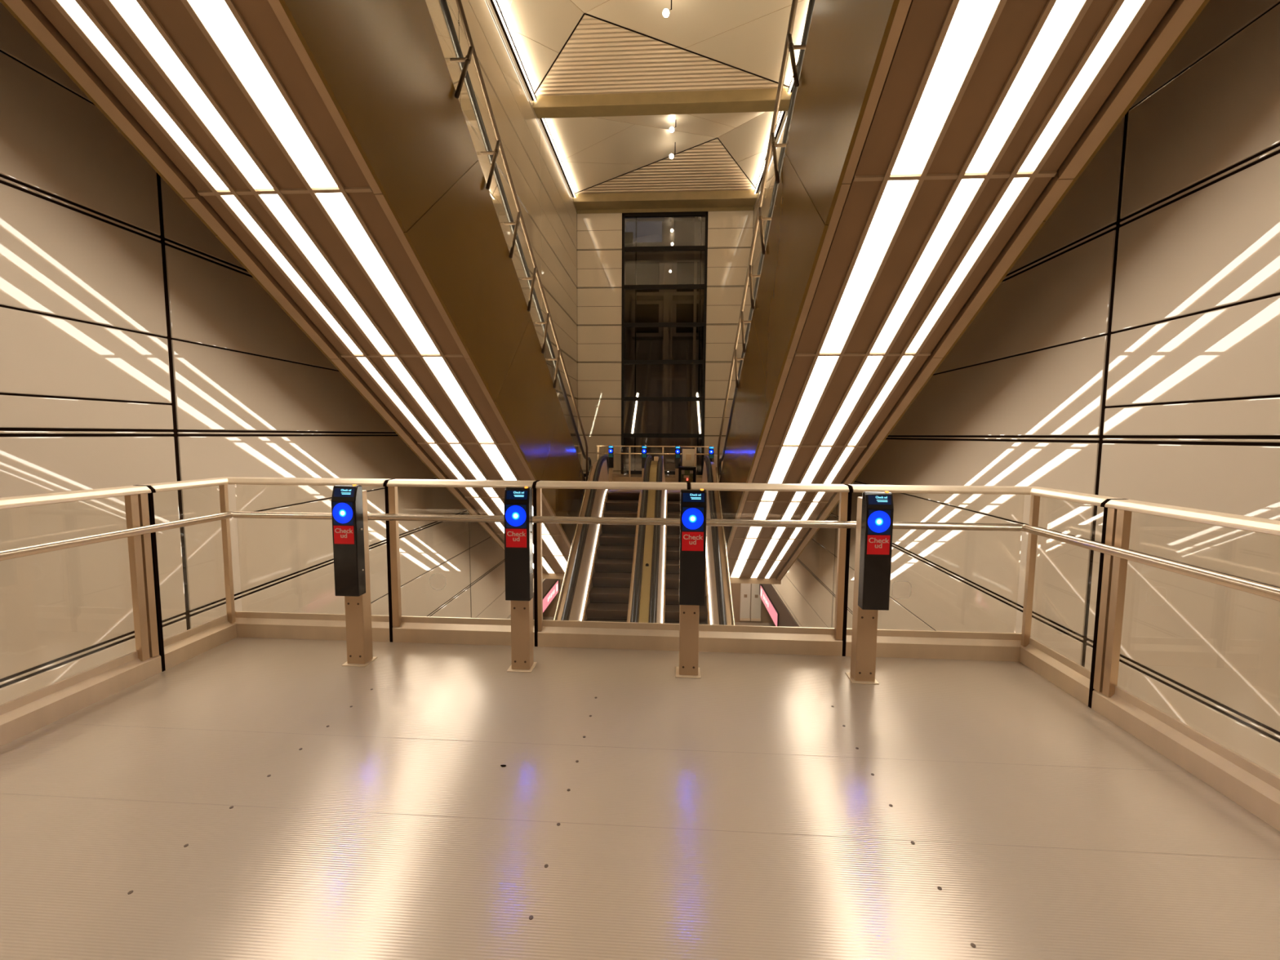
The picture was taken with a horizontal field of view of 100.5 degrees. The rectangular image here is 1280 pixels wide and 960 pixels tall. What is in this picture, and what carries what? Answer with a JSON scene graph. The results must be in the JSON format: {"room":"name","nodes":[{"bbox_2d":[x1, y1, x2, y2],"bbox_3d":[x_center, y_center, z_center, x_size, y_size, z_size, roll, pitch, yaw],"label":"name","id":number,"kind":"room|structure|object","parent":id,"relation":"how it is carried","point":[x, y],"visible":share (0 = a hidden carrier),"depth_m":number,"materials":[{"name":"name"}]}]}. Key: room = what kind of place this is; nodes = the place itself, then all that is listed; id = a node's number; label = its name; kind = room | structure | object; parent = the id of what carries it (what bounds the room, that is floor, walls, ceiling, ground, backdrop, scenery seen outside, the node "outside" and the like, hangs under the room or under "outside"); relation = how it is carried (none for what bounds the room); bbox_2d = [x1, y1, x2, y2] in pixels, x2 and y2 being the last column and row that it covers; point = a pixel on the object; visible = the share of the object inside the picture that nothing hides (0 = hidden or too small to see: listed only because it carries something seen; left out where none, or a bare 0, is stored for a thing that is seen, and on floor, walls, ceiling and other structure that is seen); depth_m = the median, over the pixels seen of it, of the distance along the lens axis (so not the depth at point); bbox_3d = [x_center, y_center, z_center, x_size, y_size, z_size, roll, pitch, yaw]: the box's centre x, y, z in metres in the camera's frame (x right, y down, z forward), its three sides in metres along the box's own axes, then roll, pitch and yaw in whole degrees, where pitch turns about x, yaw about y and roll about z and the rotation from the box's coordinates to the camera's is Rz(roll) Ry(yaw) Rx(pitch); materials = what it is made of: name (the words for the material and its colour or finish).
{"room":"transit interior","nodes":[
{"label":"transit interior","id":0,"kind":"room"},
{"bbox_2d":[0,0,577,705],"bbox_3d":[-4.692,-4.695,11.889,0.320,22.000,35.850,1,5,4],"label":"wall","id":1,"kind":"structure","parent":0,"point":[136,348],"depth_m":5.67,"materials":[{"name":"ceramic"}]},
{"bbox_2d":[489,0,537,101],"bbox_3d":[-4.114,-13.694,15.925,0.170,0.075,7.450,1,5,4],"label":"light","id":2,"kind":"object","parent":1,"relation":"attached to","point":[495,6],"visible":1,"depth_m":16.92,"materials":[{"name":"beige"}]},
{"bbox_2d":[542,579,558,613],"bbox_3d":[-3.948,5.101,22.792,0.061,0.620,4.000,1,5,4],"label":"screen","id":3,"kind":"object","parent":1,"relation":"attached to","point":[548,597],"visible":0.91,"depth_m":23.20,"materials":[{"name":"pink"}]},
{"bbox_2d":[539,118,576,197],"bbox_3d":[-3.611,-14.370,24.006,0.170,0.075,7.200,1,5,4],"label":"light","id":4,"kind":"object","parent":1,"relation":"attached to","point":[543,120],"visible":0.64,"depth_m":23.44,"materials":[{"name":"beige"}]},
{"bbox_2d":[0,637,1279,959],"bbox_3d":[-0.483,1.863,-0.420,5.830,0.552,8.795,1,5,4],"label":"floor","id":5,"kind":"structure","parent":0,"point":[244,798],"depth_m":2.17,"materials":[{"name":"tile"}]},
{"bbox_2d":[0,485,161,746],"bbox_3d":[-3.330,0.895,0.358,0.129,1.213,6.126,1,5,4],"label":"guard","id":6,"kind":"object","parent":5,"relation":"on","point":[20,717],"visible":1,"depth_m":3.14,"materials":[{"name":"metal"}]},
{"bbox_2d":[133,476,390,671],"bbox_3d":[-2.531,0.617,3.720,1.308,1.214,0.706,1,5,4],"label":"guard","id":7,"kind":"object","parent":5,"relation":"on","point":[179,648],"visible":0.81,"depth_m":3.95,"materials":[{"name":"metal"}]},
{"bbox_2d":[331,484,377,666],"bbox_3d":[-1.896,0.632,3.541,0.183,1.222,0.216,1,5,4],"label":"reader","id":8,"kind":"object","parent":5,"relation":"on","point":[348,502],"visible":1,"depth_m":3.44,"materials":[{"name":"metal"}]},
{"bbox_2d":[382,478,534,646],"bbox_3d":[-1.313,0.607,3.933,1.094,1.214,0.131,1,5,4],"label":"guard","id":9,"kind":"object","parent":5,"relation":"on","point":[402,628],"visible":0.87,"depth_m":3.93,"materials":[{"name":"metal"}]},
{"bbox_2d":[429,573,446,590],"bbox_3d":[-1.505,0.756,3.961,0.132,0.132,0.002,1,5,4],"label":"sticker","id":10,"kind":"object","parent":9,"relation":"attached to","point":[434,573],"visible":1,"depth_m":3.96,"materials":[{"name":"white"}]},
{"bbox_2d":[503,486,537,672],"bbox_3d":[-0.775,0.645,3.472,0.183,1.222,0.216,1,5,4],"label":"reader","id":11,"kind":"object","parent":5,"relation":"on","point":[517,503],"visible":1,"depth_m":3.37,"materials":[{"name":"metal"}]},
{"bbox_2d":[532,480,687,651],"bbox_3d":[-0.218,0.620,3.865,1.099,1.214,0.131,1,5,4],"label":"guard","id":12,"kind":"object","parent":5,"relation":"on","point":[548,633],"visible":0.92,"depth_m":3.87,"materials":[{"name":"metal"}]},
{"bbox_2d":[675,488,706,678],"bbox_3d":[0.326,0.658,3.405,0.183,1.222,0.216,1,5,4],"label":"reader","id":13,"kind":"object","parent":5,"relation":"on","point":[693,503],"visible":1,"depth_m":3.29,"materials":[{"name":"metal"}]},
{"bbox_2d":[687,482,848,656],"bbox_3d":[0.885,0.633,3.798,1.109,1.214,0.131,1,5,4],"label":"guard","id":14,"kind":"object","parent":5,"relation":"on","point":[810,641],"visible":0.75,"depth_m":3.79,"materials":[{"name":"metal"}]},
{"bbox_2d":[844,491,893,684],"bbox_3d":[1.437,0.671,3.337,0.183,1.222,0.216,1,5,4],"label":"reader","id":15,"kind":"object","parent":5,"relation":"on","point":[875,510],"visible":1,"depth_m":3.24,"materials":[{"name":"metal"}]},
{"bbox_2d":[842,484,1121,706],"bbox_3d":[2.078,0.671,3.429,1.316,1.214,0.723,1,5,4],"label":"guard","id":16,"kind":"object","parent":5,"relation":"on","point":[1065,673],"visible":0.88,"depth_m":3.66,"materials":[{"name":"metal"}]},
{"bbox_2d":[891,580,911,599],"bbox_3d":[1.844,0.775,3.755,0.136,0.132,0.002,1,5,4],"label":"sticker","id":17,"kind":"object","parent":16,"relation":"attached to","point":[898,580],"visible":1,"depth_m":3.75,"materials":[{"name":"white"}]},
{"bbox_2d":[1088,498,1279,831],"bbox_3d":[2.458,0.963,-0.005,0.131,1.214,6.109,1,5,4],"label":"guard","id":18,"kind":"object","parent":5,"relation":"on","point":[1252,787],"visible":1,"depth_m":2.67,"materials":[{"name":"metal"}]},
{"bbox_2d":[0,511,1279,601],"bbox_3d":[-0.415,0.564,0.441,5.705,0.064,6.732,1,5,4],"label":"handrail","id":19,"kind":"object","parent":18,"relation":"attached to","point":[1273,593],"visible":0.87,"depth_m":3.54,"materials":[{"name":"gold metal"}]},
{"bbox_2d":[497,0,808,213],"bbox_3d":[0.214,-14.006,10.703,9.840,2.380,36.050,1,5,4],"label":"ceiling","id":20,"kind":"structure","parent":0,"point":[610,80],"depth_m":19.26,"materials":[{"name":"beige paint"}]},
{"bbox_2d":[662,0,671,17],"bbox_3d":[0.800,-14.174,15.841,0.254,0.700,0.198,4,6,34],"label":"ceiling spotlight","id":21,"kind":"object","parent":20,"relation":"attached to","point":[665,12],"visible":1,"depth_m":15.83,"materials":[{"name":"beige"}]},
{"bbox_2d":[669,120,675,132],"bbox_3d":[1.331,-14.622,21.803,0.254,0.700,0.198,4,6,34],"label":"ceiling spotlight","id":22,"kind":"object","parent":20,"relation":"attached to","point":[671,129],"visible":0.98,"depth_m":21.80,"materials":[{"name":"beige"}]},
{"bbox_2d":[669,142,675,159],"bbox_3d":[1.448,-14.855,23.988,0.254,0.700,0.198,4,6,34],"label":"ceiling spotlight","id":23,"kind":"object","parent":20,"relation":"attached to","point":[671,156],"visible":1,"depth_m":23.97,"materials":[{"name":"beige"}]},
{"bbox_2d":[753,155,766,194],"bbox_3d":[5.733,-14.407,25.166,0.188,0.075,3.728,1,5,4],"label":"light","id":24,"kind":"object","parent":20,"relation":"attached to","point":[761,175],"depth_m":25.51,"materials":[{"name":"beige"}]},
{"bbox_2d":[533,474,781,584],"bbox_3d":[0.783,1.396,22.947,7.800,2.280,13.590,1,5,4],"label":"floor","id":25,"kind":"structure","parent":0,"point":[545,575],"depth_m":16.12,"materials":[{"name":"metal"}]},
{"bbox_2d":[621,212,707,475],"bbox_3d":[1.388,-7.809,30.649,5.160,15.180,3.460,1,5,4],"label":"shaft","id":26,"kind":"object","parent":25,"relation":"on","point":[664,255],"visible":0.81,"depth_m":31.45,"materials":[{"name":"black glass"}]},
{"bbox_2d":[542,578,773,622],"bbox_3d":[0.887,4.504,25.257,11.640,4.300,0.200,1,5,4],"label":"wall","id":27,"kind":"structure","parent":0,"point":[550,611],"depth_m":25.04,"materials":[{"name":"brown"}]},
{"bbox_2d":[739,583,751,621],"bbox_3d":[4.941,5.261,24.917,0.460,2.700,0.100,1,5,4],"label":"door","id":28,"kind":"structure","parent":27,"relation":"in","point":[745,588],"depth_m":24.93,"materials":[{"name":"beige metal"}]},
{"bbox_2d":[750,583,761,621],"bbox_3d":[5.440,5.267,24.887,0.460,2.700,0.100,1,5,4],"label":"door","id":29,"kind":"structure","parent":27,"relation":"in","point":[756,599],"depth_m":24.90,"materials":[{"name":"beige metal"}]},
{"bbox_2d":[542,616,775,626],"bbox_3d":[-0.146,8.166,9.088,11.840,0.300,32.700,1,5,4],"label":"floor","id":30,"kind":"structure","parent":0,"point":[544,617],"depth_m":24.86,"materials":[{"name":"metal"}]},
{"bbox_2d":[553,454,652,622],"bbox_3d":[-0.878,4.330,9.425,1.594,9.055,14.155,1,5,4],"label":"escalator","id":31,"kind":"object","parent":30,"relation":"on","point":[602,581],"visible":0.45,"depth_m":12.01,"materials":[{"name":"brown"}]},
{"bbox_2d":[580,488,607,621],"bbox_3d":[-1.317,4.325,9.091,0.027,7.203,13.400,1,5,4],"label":"light","id":32,"kind":"object","parent":31,"relation":"attached to","point":[594,543],"depth_m":12.21,"materials":[{"name":"beige"}]},
{"bbox_2d":[638,460,657,622],"bbox_3d":[-0.006,3.647,8.952,0.220,7.307,13.400,1,5,4],"label":"deck","id":33,"kind":"object","parent":31,"relation":"attached to","point":[643,616],"visible":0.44,"depth_m":11.35,"materials":[{"name":"gold metal"}]},
{"bbox_2d":[648,455,735,625],"bbox_3d":[0.902,4.351,9.316,1.594,9.055,14.155,1,5,4],"label":"escalator","id":34,"kind":"object","parent":30,"relation":"on","point":[664,606],"visible":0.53,"depth_m":11.64,"materials":[{"name":"silver metal"}]},
{"bbox_2d":[661,489,666,622],"bbox_3d":[0.320,4.344,8.991,0.027,7.203,13.400,1,5,4],"label":"light","id":35,"kind":"object","parent":34,"relation":"attached to","point":[664,497],"depth_m":12.06,"materials":[{"name":"beige"}]},
{"bbox_2d":[706,548,711,624],"bbox_3d":[1.297,4.356,8.931,0.027,7.203,13.400,1,5,4],"label":"light","id":36,"kind":"object","parent":34,"relation":"attached to","point":[708,560],"depth_m":11.38,"materials":[{"name":"beige"}]},
{"bbox_2d":[577,210,753,474],"bbox_3d":[1.272,-8.595,29.012,9.440,16.620,0.200,1,5,4],"label":"wall","id":37,"kind":"structure","parent":0,"point":[730,233],"depth_m":28.95,"materials":[{"name":"tile"}]},
{"bbox_2d":[751,0,1279,777],"bbox_3d":[5.009,-4.581,11.294,0.320,22.000,35.850,1,5,4],"label":"wall","id":38,"kind":"structure","parent":0,"point":[1131,350],"depth_m":4.68,"materials":[{"name":"tile"}]},
{"bbox_2d":[760,584,778,626],"bbox_3d":[5.371,5.210,22.222,0.061,0.620,4.000,1,5,4],"label":"screen","id":39,"kind":"object","parent":38,"relation":"attached to","point":[773,612],"visible":0.96,"depth_m":21.90,"materials":[{"name":"pink"}]},
{"bbox_2d":[774,111,786,140],"bbox_3d":[5.483,-14.067,21.118,0.186,0.075,1.967,1,5,4],"label":"light","id":40,"kind":"object","parent":38,"relation":"attached to","point":[782,113],"depth_m":20.91,"materials":[{"name":"beige"}]},
{"bbox_2d":[787,62,797,93],"bbox_3d":[5.138,-13.585,15.358,0.170,0.075,7.450,1,5,4],"label":"light","id":41,"kind":"object","parent":38,"relation":"attached to","point":[790,87],"visible":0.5,"depth_m":18.69,"materials":[{"name":"beige"}]},
{"bbox_3d":[0.417,0.455,16.803,7.800,0.620,2.800,1,5,4],"label":"floor","id":42,"kind":"structure","parent":0,"visible":0},
{"bbox_2d":[0,0,591,573],"bbox_3d":[-3.107,-4.360,5.698,2.009,16.335,23.665,1,5,4],"label":"escalator","id":43,"kind":"object","parent":42,"relation":"on","point":[327,145],"visible":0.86,"depth_m":5.24,"materials":[{"name":"brown metal"}]},
{"bbox_2d":[608,444,613,481],"bbox_3d":[-0.935,-0.509,17.175,0.183,1.222,0.216,1,5,4],"label":"reader","id":44,"kind":"object","parent":42,"relation":"on","point":[611,448],"visible":0.98,"depth_m":17.07,"materials":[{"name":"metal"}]},
{"bbox_2d":[641,445,646,481],"bbox_3d":[0.133,-0.496,17.110,0.183,1.222,0.216,1,5,4],"label":"reader","id":45,"kind":"object","parent":42,"relation":"on","point":[643,447],"visible":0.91,"depth_m":16.99,"materials":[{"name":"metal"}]},
{"bbox_2d":[595,445,708,482],"bbox_3d":[0.477,-0.523,17.585,3.880,1.200,0.214,1,5,4],"label":"guard","id":46,"kind":"object","parent":42,"relation":"on","point":[628,478],"visible":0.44,"depth_m":17.58,"materials":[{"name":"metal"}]},
{"bbox_2d":[653,456,658,461],"bbox_3d":[0.502,-0.280,16.485,0.140,0.900,0.300,1,5,4],"label":"bollard","id":47,"kind":"object","parent":42,"relation":"on","point":[655,458],"visible":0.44,"depth_m":16.30,"materials":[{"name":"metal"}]},
{"bbox_2d":[675,445,680,482],"bbox_3d":[1.199,-0.484,17.044,0.183,1.222,0.216,1,5,4],"label":"reader","id":48,"kind":"object","parent":42,"relation":"on","point":[677,455],"visible":0.95,"depth_m":16.93,"materials":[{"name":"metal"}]},
{"bbox_2d":[678,448,696,483],"bbox_3d":[1.445,-0.390,16.316,0.520,1.120,0.500,1,5,4],"label":"base cabinet","id":49,"kind":"object","parent":42,"relation":"on","point":[686,474],"visible":0.94,"depth_m":16.27,"materials":[{"name":"beige"}]},
{"bbox_2d":[708,445,714,462],"bbox_3d":[2.259,-0.471,16.980,0.183,1.222,0.216,1,5,4],"label":"reader","id":50,"kind":"object","parent":42,"relation":"on","point":[711,449],"visible":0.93,"depth_m":16.85,"materials":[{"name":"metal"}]},
{"bbox_2d":[716,0,1209,580],"bbox_3d":[2.673,-4.292,5.344,2.009,16.335,23.665,1,5,4],"label":"escalator","id":51,"kind":"object","parent":42,"relation":"on","point":[926,146],"visible":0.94,"depth_m":4.90,"materials":[{"name":"brown metal"}]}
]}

